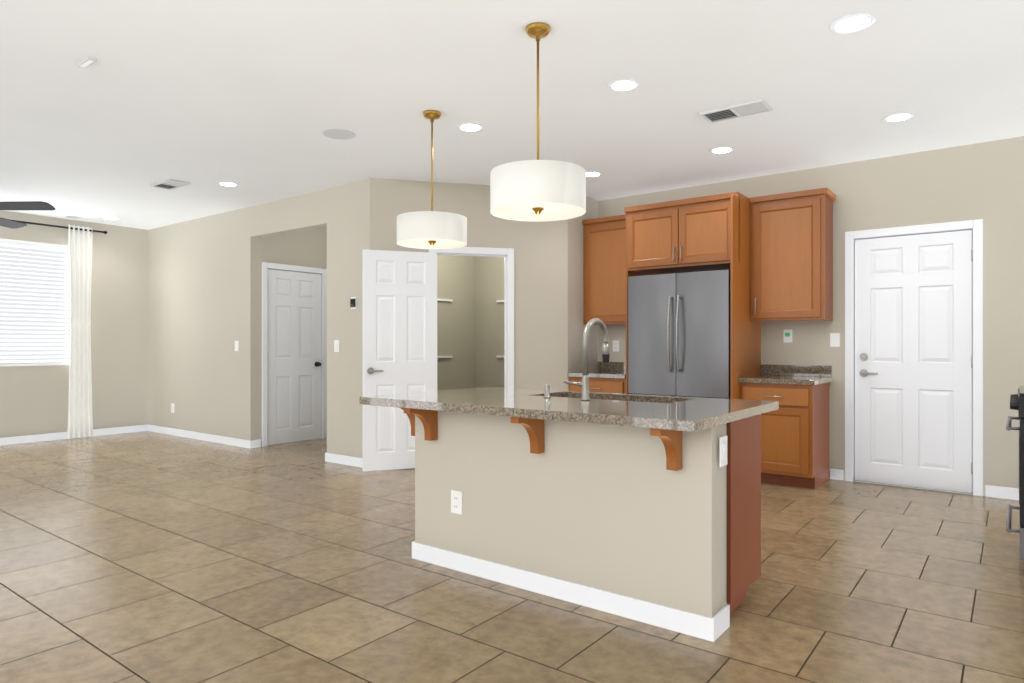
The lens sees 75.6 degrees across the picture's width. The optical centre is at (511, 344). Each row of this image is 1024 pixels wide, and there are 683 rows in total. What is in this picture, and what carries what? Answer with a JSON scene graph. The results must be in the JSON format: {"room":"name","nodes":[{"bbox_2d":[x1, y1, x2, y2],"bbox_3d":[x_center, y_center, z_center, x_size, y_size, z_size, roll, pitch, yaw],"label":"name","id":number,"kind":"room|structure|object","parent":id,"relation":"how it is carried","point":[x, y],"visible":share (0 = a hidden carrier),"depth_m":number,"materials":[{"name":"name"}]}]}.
{"room":"kitchen","nodes":[
{"label":"kitchen","id":0,"kind":"room"},
{"bbox_2d":[0,210,147,437],"bbox_3d":[-7.192,-0.200,6.170,0.120,2.740,7.440,0,0,37],"label":"wall","id":1,"kind":"structure","parent":0,"point":[33,399],"depth_m":8.56,"materials":[{"name":"paint"}]},
{"bbox_2d":[0,239,69,365],"bbox_3d":[-5.870,-0.495,7.885,0.135,1.488,1.328,0,0,37],"label":"window blinds","id":2,"kind":"object","parent":1,"relation":"attached to","point":[34,304],"visible":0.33,"depth_m":8.01,"materials":[{"name":"white plastic"}]},
{"bbox_2d":[9,219,106,438],"bbox_3d":[-5.807,-0.163,7.790,0.121,2.643,1.858,0,0,37],"label":"curtain","id":3,"kind":"object","parent":1,"relation":"hanging from","point":[80,420],"visible":1,"depth_m":8.28,"materials":[{"name":"white fabric"}]},
{"bbox_2d":[0,425,146,445],"bbox_3d":[-7.176,1.126,6.082,0.013,0.088,7.320,0,0,37],"label":"baseboard","id":4,"kind":"structure","parent":1,"relation":"attached to","point":[138,428],"depth_m":8.14,"materials":[{"name":"white wood"}]},
{"bbox_2d":[148,189,326,440],"bbox_3d":[-3.377,-0.200,7.865,3.896,2.740,0.120,0,0,37],"label":"wall","id":5,"kind":"structure","parent":0,"point":[174,312],"depth_m":7.97,"materials":[{"name":"paint"}]},
{"bbox_2d":[147,424,251,447],"bbox_3d":[-3.949,1.126,8.217,2.498,0.088,0.013,0,0,37],"label":"baseboard","id":6,"kind":"structure","parent":5,"relation":"attached to","point":[164,430],"depth_m":8.09,"materials":[{"name":"white wood"}]},
{"bbox_2d":[235,341,238,350],"bbox_3d":[-3.188,0.011,7.638,0.075,0.118,0.011,0,0,37],"label":"switch plate","id":7,"kind":"object","parent":5,"relation":"attached to","point":[236,342],"depth_m":7.63,"materials":[{"name":"white plastic"}]},
{"bbox_2d":[325,452,361,467],"bbox_3d":[-1.587,1.126,6.417,0.699,0.088,0.015,0,0,37],"label":"baseboard","id":8,"kind":"structure","parent":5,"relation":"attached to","point":[329,457],"depth_m":6.46,"materials":[{"name":"white wood"}]},
{"bbox_2d":[260,227,326,446],"bbox_3d":[-1.914,-0.201,7.957,1.921,2.839,1.800,0,0,37],"label":"wall","id":9,"kind":"structure","parent":0,"point":[306,248],"depth_m":7.91,"materials":[{"name":"paint"}]},
{"bbox_2d":[267,269,320,444],"bbox_3d":[-2.628,0.141,7.955,0.168,2.045,0.764,0,0,37],"label":"hall door","id":10,"kind":"structure","parent":9,"relation":"in","point":[293,356],"depth_m":7.93,"materials":[{"name":"white wood"}]},
{"bbox_2d":[262,262,326,446],"bbox_3d":[-2.646,0.107,7.975,0.137,2.125,0.900,0,0,37],"label":"door frame","id":11,"kind":"structure","parent":9,"relation":"attached to","point":[292,268],"depth_m":7.99,"materials":[{"name":"white wood"}]},
{"bbox_2d":[327,178,598,457],"bbox_3d":[-0.431,-0.201,6.945,1.904,2.839,2.273,0,0,37],"label":"wall","id":12,"kind":"structure","parent":0,"point":[549,326],"depth_m":6.60,"materials":[{"name":"paint"}]},
{"bbox_2d":[334,340,338,351],"bbox_3d":[-1.737,0.010,6.533,0.075,0.118,0.011,0,0,37],"label":"switch plate","id":13,"kind":"object","parent":12,"relation":"attached to","point":[336,342],"depth_m":6.53,"materials":[{"name":"white plastic"}]},
{"bbox_2d":[350,297,355,308],"bbox_3d":[-1.526,-0.404,6.373,0.049,0.106,0.053,0,0,6],"label":"thermostat","id":14,"kind":"object","parent":12,"relation":"attached to","point":[353,299],"depth_m":6.36,"materials":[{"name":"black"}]},
{"bbox_2d":[362,249,436,470],"bbox_3d":[-1.050,0.141,6.216,0.428,2.045,0.612,0,0,37],"label":"pantry door","id":15,"kind":"structure","parent":12,"relation":"in","point":[399,322],"depth_m":6.17,"materials":[{"name":"white wood"}]},
{"bbox_2d":[437,298,503,357],"bbox_3d":[-0.450,-0.195,7.856,0.980,0.694,0.226,0,0,-11],"label":"shelves","id":16,"kind":"object","parent":12,"relation":"attached to","point":[448,300],"visible":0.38,"depth_m":7.85,"materials":[{"name":"white wood"}]},
{"bbox_2d":[429,247,513,387],"bbox_3d":[-0.405,0.107,6.501,0.844,2.125,0.152,0,0,-14],"label":"door frame","id":17,"kind":"structure","parent":12,"relation":"attached to","point":[508,309],"depth_m":6.52,"materials":[{"name":"white wood"}]},
{"bbox_2d":[0,431,1023,682],"bbox_3d":[-2.428,1.195,3.974,10.360,0.050,10.020,0,0,37],"label":"floor","id":18,"kind":"structure","parent":0,"point":[142,557],"depth_m":3.15,"materials":[{"name":"tile"}]},
{"bbox_2d":[399,407,778,641],"bbox_3d":[0.245,0.745,3.420,1.876,0.849,1.029,0,0,37],"label":"kitchen island","id":19,"kind":"object","parent":18,"relation":"on","point":[643,508],"depth_m":2.95,"materials":[{"name":"paint"}]},
{"bbox_2d":[451,490,461,514],"bbox_3d":[-0.289,0.818,3.432,0.075,0.118,0.009,0,0,37],"label":"outlet","id":20,"kind":"object","parent":19,"relation":"attached to","point":[456,502],"depth_m":3.43,"materials":[{"name":"white plastic"}]},
{"bbox_2d":[359,387,562,410],"bbox_3d":[-0.235,0.300,3.797,0.655,0.040,1.084,0,0,37],"label":"island countertop","id":21,"kind":"structure","parent":19,"relation":"on","point":[430,400],"depth_m":3.54,"materials":[{"name":"beige stone"}]},
{"bbox_2d":[447,391,702,426],"bbox_3d":[0.359,0.300,3.344,0.840,0.040,1.084,0,0,37],"label":"island countertop","id":22,"kind":"structure","parent":19,"relation":"on","point":[557,408],"depth_m":3.08,"materials":[{"name":"beige stone"}]},
{"bbox_2d":[543,385,550,397],"bbox_3d":[0.186,0.246,3.504,0.040,0.066,0.040,0,0,37],"label":"soap dispenser","id":23,"kind":"object","parent":22,"relation":"on","point":[546,391],"visible":1,"depth_m":3.49,"materials":[{"name":"silver metal"}]},
{"bbox_2d":[563,318,609,400],"bbox_3d":[0.393,0.069,3.456,0.156,0.420,0.256,0,0,37],"label":"faucet","id":24,"kind":"object","parent":22,"relation":"on","point":[584,383],"visible":1,"depth_m":3.35,"materials":[{"name":"silver metal"}]},
{"bbox_2d":[571,395,666,402],"bbox_3d":[0.531,0.416,3.569,0.860,0.216,0.380,0,0,37],"label":"sink","id":25,"kind":"object","parent":22,"relation":"in","point":[572,396],"depth_m":3.62,"materials":[{"name":"grey metal"}]},
{"bbox_2d":[603,398,778,430],"bbox_3d":[0.847,0.300,2.972,0.385,0.040,1.084,0,0,37],"label":"island countertop","id":26,"kind":"structure","parent":19,"relation":"on","point":[688,414],"depth_m":2.74,"materials":[{"name":"beige stone"}]},
{"bbox_2d":[720,436,726,466],"bbox_3d":[0.858,0.430,2.671,0.011,0.118,0.075,0,0,37],"label":"outlet","id":27,"kind":"object","parent":19,"relation":"attached to","point":[723,440],"depth_m":2.66,"materials":[{"name":"white plastic"}]},
{"bbox_2d":[568,362,625,393],"bbox_3d":[1.002,0.675,6.718,0.644,0.990,0.655,0,0,37],"label":"base cabinet","id":28,"kind":"object","parent":18,"relation":"on","point":[609,377],"visible":0.25,"depth_m":6.49,"materials":[{"name":"brown wood"}]},
{"bbox_2d":[628,270,729,398],"bbox_3d":[1.645,0.270,6.071,0.930,1.800,0.848,0,0,37],"label":"refrigerator","id":29,"kind":"object","parent":18,"relation":"on","point":[678,334],"visible":0.58,"depth_m":5.76,"materials":[{"name":"grey metal"}]},
{"bbox_2d":[624,192,760,398],"bbox_3d":[1.651,-0.068,6.149,1.075,2.475,0.773,0,0,37],"label":"tall cabinet","id":30,"kind":"object","parent":18,"relation":"on","point":[706,233],"visible":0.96,"depth_m":5.86,"materials":[{"name":"brown wood"}]},
{"bbox_2d":[739,364,831,488],"bbox_3d":[2.356,0.675,5.686,0.603,0.990,0.655,0,0,37],"label":"base cabinet","id":31,"kind":"object","parent":18,"relation":"on","point":[795,439],"visible":0.71,"depth_m":5.45,"materials":[{"name":"brown wood"}]},
{"bbox_2d":[1006,386,1023,559],"bbox_3d":[3.010,0.670,3.389,0.753,1.000,0.760,0,0,37],"label":"range","id":32,"kind":"object","parent":18,"relation":"on","point":[1016,401],"visible":1,"depth_m":3.28,"materials":[{"name":"black metal"}]},
{"bbox_2d":[0,0,1023,229],"bbox_3d":[-2.428,-1.600,3.974,10.360,0.060,10.020,0,0,37],"label":"ceiling","id":33,"kind":"structure","parent":0,"point":[254,100],"depth_m":4.09,"materials":[{"name":"paint"}]},
{"bbox_2d":[0,201,55,228],"bbox_3d":[-5.184,-1.382,5.935,1.554,0.374,1.554,0,0,45],"label":"ceiling fan","id":34,"kind":"object","parent":33,"relation":"hanging from","point":[27,205],"visible":1,"depth_m":5.95,"materials":[{"name":"black"}]},
{"bbox_2d":[66,216,78,219],"bbox_3d":[-5.381,-1.554,8.085,0.140,0.030,0.140,0,0,37],"label":"disc","id":35,"kind":"object","parent":33,"relation":"attached to","point":[72,217],"visible":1,"depth_m":8.04,"materials":[{"name":"grey plastic"}]},
{"bbox_2d":[76,57,96,68],"bbox_3d":[-2.357,-1.563,3.656,0.170,0.014,0.040,0,0,37],"label":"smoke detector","id":36,"kind":"object","parent":33,"relation":"attached to","point":[86,62],"visible":1,"depth_m":3.64,"materials":[{"name":"grey plastic"}]},
{"bbox_2d":[102,217,119,219],"bbox_3d":[-4.957,-1.567,8.163,0.188,0.004,0.188,0,0,37],"label":"recessed light","id":37,"kind":"object","parent":33,"relation":"in","point":[112,218],"visible":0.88,"depth_m":8.17,"materials":[{"name":"white"}]},
{"bbox_2d":[150,179,190,189],"bbox_3d":[-3.332,-1.563,6.435,0.400,0.012,0.200,0,0,37],"label":"ceiling vent","id":38,"kind":"object","parent":33,"relation":"in","point":[170,184],"visible":1,"depth_m":6.42,"materials":[{"name":"grey metal"}]},
{"bbox_2d":[218,182,237,186],"bbox_3d":[-2.768,-1.567,6.433,0.188,0.004,0.188,0,0,37],"label":"recessed light","id":39,"kind":"object","parent":33,"relation":"in","point":[231,184],"visible":0.98,"depth_m":6.44,"materials":[{"name":"white"}]},
{"bbox_2d":[323,129,355,139],"bbox_3d":[-1.285,-1.567,4.914,0.236,0.006,0.236,0,0,37],"label":"ceiling speaker","id":40,"kind":"object","parent":33,"relation":"attached to","point":[338,134],"visible":0.94,"depth_m":4.90,"materials":[{"name":"grey plastic"}]},
{"bbox_2d":[397,110,466,248],"bbox_3d":[-0.541,-1.120,4.466,0.472,0.900,0.472,0,0,37],"label":"pendant light","id":41,"kind":"object","parent":33,"relation":"hanging from","point":[431,229],"visible":1,"depth_m":4.30,"materials":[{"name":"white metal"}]},
{"bbox_2d":[457,123,482,131],"bbox_3d":[-0.300,-1.567,4.754,0.188,0.004,0.188,0,0,37],"label":"recessed light","id":42,"kind":"object","parent":33,"relation":"in","point":[469,127],"visible":1,"depth_m":4.75,"materials":[{"name":"white"}]},
{"bbox_2d":[490,22,585,221],"bbox_3d":[0.129,-1.107,3.271,0.472,0.926,0.472,0,0,37],"label":"pendant light","id":43,"kind":"object","parent":33,"relation":"hanging from","point":[537,190],"visible":1,"depth_m":3.10,"materials":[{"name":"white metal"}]},
{"bbox_2d":[586,171,601,176],"bbox_3d":[0.733,-1.567,6.061,0.188,0.004,0.188,0,0,37],"label":"recessed light","id":44,"kind":"object","parent":33,"relation":"in","point":[592,174],"visible":0.75,"depth_m":6.06,"materials":[{"name":"white"}]},
{"bbox_2d":[608,79,638,90],"bbox_3d":[0.674,-1.567,3.987,0.188,0.004,0.188,0,0,37],"label":"recessed light","id":45,"kind":"object","parent":33,"relation":"in","point":[623,85],"visible":1,"depth_m":3.98,"materials":[{"name":"white"}]},
{"bbox_2d":[710,147,733,153],"bbox_3d":[1.690,-1.567,5.312,0.188,0.004,0.188,0,0,37],"label":"recessed light","id":46,"kind":"object","parent":33,"relation":"in","point":[719,150],"visible":1,"depth_m":5.31,"materials":[{"name":"white"}]},
{"bbox_2d":[699,99,772,122],"bbox_3d":[1.499,-1.563,4.427,0.420,0.012,0.220,0,0,37],"label":"ceiling vent","id":47,"kind":"object","parent":33,"relation":"in","point":[738,110],"visible":1,"depth_m":4.41,"materials":[{"name":"grey metal"}]},
{"bbox_2d":[829,13,875,33],"bbox_3d":[1.662,-1.567,3.222,0.204,0.004,0.204,0,0,37],"label":"recessed light","id":48,"kind":"object","parent":33,"relation":"in","point":[851,23],"visible":1,"depth_m":3.21,"materials":[{"name":"white"}]},
{"bbox_2d":[882,112,913,121],"bbox_3d":[2.660,-1.567,4.548,0.188,0.004,0.188,0,0,37],"label":"recessed light","id":49,"kind":"object","parent":33,"relation":"in","point":[896,117],"visible":1,"depth_m":4.54,"materials":[{"name":"white"}]},
{"bbox_2d":[599,136,1023,495],"bbox_3d":[2.645,-0.200,5.955,4.430,2.740,0.120,0,0,37],"label":"wall","id":50,"kind":"structure","parent":0,"point":[984,180],"depth_m":5.32,"materials":[{"name":"paint"}]},
{"bbox_2d":[582,214,625,324],"bbox_3d":[1.093,-0.760,6.839,0.646,1.090,0.350,0,0,37],"label":"upper cabinet","id":51,"kind":"object","parent":50,"relation":"attached to","point":[604,269],"visible":0.54,"depth_m":6.75,"materials":[{"name":"brown wood"}]},
{"bbox_2d":[613,340,618,351],"bbox_3d":[1.108,0.010,7.045,0.075,0.118,0.009,0,0,37],"label":"outlet","id":52,"kind":"object","parent":50,"relation":"attached to","point":[615,342],"depth_m":7.04,"materials":[{"name":"white plastic"}]},
{"bbox_2d":[784,329,791,342],"bbox_3d":[2.493,-0.081,5.981,0.061,0.117,0.053,0,0,6],"label":"thermostat","id":53,"kind":"object","parent":50,"relation":"attached to","point":[787,335],"depth_m":5.97,"materials":[{"name":"white plastic"}]},
{"bbox_2d":[749,188,835,321],"bbox_3d":[2.454,-0.760,5.787,0.636,1.090,0.375,0,0,37],"label":"upper cabinet","id":54,"kind":"object","parent":50,"relation":"attached to","point":[791,256],"visible":1,"depth_m":5.66,"materials":[{"name":"brown wood"}]},
{"bbox_2d":[830,333,839,346],"bbox_3d":[2.811,-0.044,5.746,0.075,0.118,0.011,0,0,37],"label":"switch plate","id":55,"kind":"object","parent":50,"relation":"attached to","point":[834,339],"depth_m":5.74,"materials":[{"name":"white plastic"}]},
{"bbox_2d":[845,219,982,495],"bbox_3d":[3.292,0.098,5.444,0.970,2.145,0.151,0,0,37],"label":"door frame","id":56,"kind":"structure","parent":50,"relation":"attached to","point":[975,227],"depth_m":5.29,"materials":[{"name":"white painted wood"}]},
{"bbox_2d":[855,230,972,492],"bbox_3d":[3.284,0.132,5.425,0.834,2.065,0.160,0,0,37],"label":"door","id":57,"kind":"structure","parent":50,"relation":"in","point":[913,360],"depth_m":5.40,"materials":[{"name":"white wood"}]},
{"bbox_2d":[985,485,1018,499],"bbox_3d":[4.000,1.126,4.838,0.860,0.088,0.013,0,0,37],"label":"baseboard","id":58,"kind":"structure","parent":50,"relation":"attached to","point":[994,491],"depth_m":5.03,"materials":[{"name":"white wood"}]}
]}

